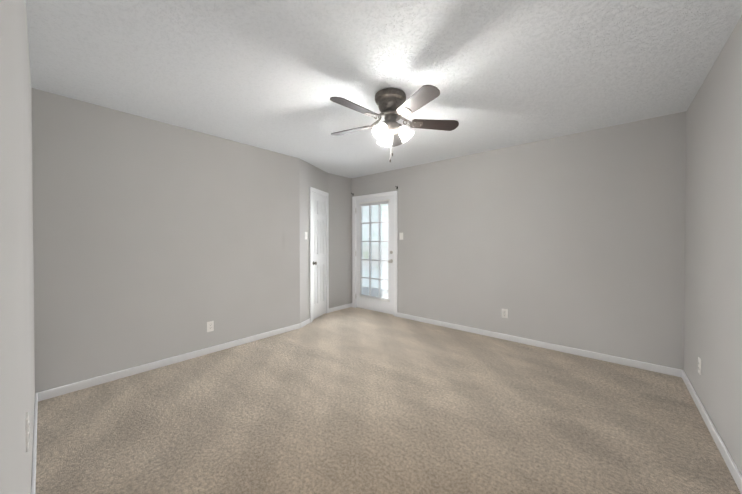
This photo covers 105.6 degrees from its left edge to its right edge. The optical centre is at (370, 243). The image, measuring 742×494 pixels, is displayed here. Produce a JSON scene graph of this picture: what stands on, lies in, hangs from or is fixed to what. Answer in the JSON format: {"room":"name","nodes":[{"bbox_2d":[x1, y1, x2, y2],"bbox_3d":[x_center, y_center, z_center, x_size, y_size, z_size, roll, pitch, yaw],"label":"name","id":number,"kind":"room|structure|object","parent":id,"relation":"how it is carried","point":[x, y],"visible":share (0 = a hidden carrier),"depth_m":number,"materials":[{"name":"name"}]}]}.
{"room":"empty bedroom","nodes":[
{"label":"empty bedroom","id":0,"kind":"room"},
{"bbox_2d":[0,0,34,493],"bbox_3d":[-1.170,0.030,0.868,4.160,2.440,0.120,0,1,41],"label":"wall","id":1,"kind":"structure","parent":0,"point":[17,371],"depth_m":0.71,"materials":[{"name":"paint"}]},
{"bbox_2d":[25,412,29,451],"bbox_3d":[-1.240,0.679,1.018,0.070,0.114,0.008,0,1,41],"label":"electrical outlet","id":2,"kind":"object","parent":1,"relation":"attached to","point":[27,430],"visible":1,"depth_m":1.00,"materials":[{"name":"white plastic"}]},
{"bbox_2d":[32,88,299,392],"bbox_3d":[-1.908,0.008,3.112,0.120,2.440,2.572,0,1,41],"label":"wall","id":3,"kind":"structure","parent":0,"point":[154,240],"depth_m":2.72,"materials":[{"name":"paint"}]},
{"bbox_2d":[207,321,213,331],"bbox_3d":[-1.797,0.928,3.153,0.008,0.114,0.070,0,1,41],"label":"electrical outlet","id":4,"kind":"object","parent":3,"relation":"attached to","point":[210,326],"visible":1,"depth_m":3.15,"materials":[{"name":"white plastic"}]},
{"bbox_2d":[31,303,741,493],"bbox_3d":[-0.007,1.198,2.511,4.275,0.072,3.872,0,1,41],"label":"baseboard","id":5,"kind":"structure","parent":3,"relation":"attached to","point":[113,376],"depth_m":2.75,"materials":[{"name":"white wood"}]},
{"bbox_2d":[299,158,327,322],"bbox_3d":[-0.931,-0.006,4.556,0.120,2.440,1.023,0,1,17],"label":"wall","id":6,"kind":"structure","parent":0,"point":[310,175],"depth_m":4.21,"materials":[{"name":"paint"}]},
{"bbox_2d":[312,192,325,319],"bbox_3d":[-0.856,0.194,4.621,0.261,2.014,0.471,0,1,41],"label":"closet door","id":7,"kind":"structure","parent":6,"relation":"in","point":[319,246],"depth_m":4.64,"materials":[{"name":"white wood"}]},
{"bbox_2d":[309,187,328,322],"bbox_3d":[-0.897,0.169,4.629,0.142,2.087,0.618,0,1,17],"label":"door frame","id":8,"kind":"structure","parent":6,"relation":"attached to","point":[317,191],"depth_m":4.57,"materials":[{"name":"white wood"}]},
{"bbox_2d":[327,173,350,307],"bbox_3d":[-0.610,-0.013,5.175,0.120,2.440,0.830,0,1,41],"label":"wall","id":9,"kind":"structure","parent":0,"point":[339,189],"depth_m":5.13,"materials":[{"name":"paint"}]},
{"bbox_2d":[26,0,741,178],"bbox_3d":[-0.007,-1.256,2.487,4.515,0.100,4.112,0,1,41],"label":"ceiling","id":10,"kind":"structure","parent":0,"point":[273,75],"depth_m":1.89,"materials":[{"name":"white paint"}]},
{"bbox_2d":[330,85,458,161],"bbox_3d":[0.124,-0.938,2.283,1.106,0.531,1.090,0,1,41],"label":"ceiling fan","id":11,"kind":"object","parent":10,"relation":"attached to","point":[393,107],"visible":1,"depth_m":2.23,"materials":[{"name":"brown wood"}]},
{"bbox_2d":[36,307,740,493],"bbox_3d":[-0.007,1.284,2.512,4.515,0.100,4.112,0,1,41],"label":"floor","id":12,"kind":"structure","parent":0,"point":[352,400],"depth_m":1.94,"materials":[{"name":"carpet"}]},
{"bbox_2d":[351,111,685,369],"bbox_3d":[1.290,-0.001,4.016,4.515,2.440,0.120,0,1,41],"label":"wall","id":13,"kind":"structure","parent":0,"point":[577,240],"depth_m":3.21,"materials":[{"name":"paint"}]},
{"bbox_2d":[356,195,393,314],"bbox_3d":[0.048,0.189,5.003,0.891,2.012,0.102,0,1,41],"label":"french door","id":14,"kind":"structure","parent":13,"relation":"in","point":[383,304],"depth_m":4.98,"materials":[{"name":"white"}]},
{"bbox_2d":[352,191,397,316],"bbox_3d":[0.083,0.165,5.036,1.024,2.087,0.142,0,1,41],"label":"door frame","id":15,"kind":"structure","parent":13,"relation":"attached to","point":[394,193],"depth_m":4.91,"materials":[{"name":"white wood"}]},
{"bbox_2d":[502,309,507,317],"bbox_3d":[1.702,0.888,3.588,0.070,0.114,0.008,0,1,41],"label":"electrical outlet","id":16,"kind":"object","parent":13,"relation":"attached to","point":[504,313],"visible":1,"depth_m":3.58,"materials":[{"name":"white plastic"}]},
{"bbox_2d":[684,15,741,474],"bbox_3d":[1.662,0.028,1.071,0.120,2.440,4.112,0,1,41],"label":"wall","id":17,"kind":"structure","parent":0,"point":[713,282],"depth_m":1.78,"materials":[{"name":"paint"}]},
{"bbox_2d":[698,357,700,374],"bbox_3d":[2.464,0.918,2.115,0.008,0.114,0.070,0,1,41],"label":"electrical outlet","id":18,"kind":"object","parent":17,"relation":"attached to","point":[699,365],"visible":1,"depth_m":2.10,"materials":[{"name":"white plastic"}]},
{"label":"outside","id":19,"kind":"structure","parent":0,"visible":0},
{"bbox_2d":[362,286,387,297],"bbox_3d":[0.625,1.308,6.127,6.000,0.100,2.200,0,1,41],"label":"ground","id":20,"kind":"structure","parent":19,"point":[367,289],"depth_m":7.19,"materials":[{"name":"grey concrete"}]},
{"bbox_2d":[362,204,387,289],"bbox_3d":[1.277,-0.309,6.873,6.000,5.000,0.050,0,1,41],"label":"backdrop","id":21,"kind":"structure","parent":19,"point":[366,244],"depth_m":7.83,"materials":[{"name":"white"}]}
]}

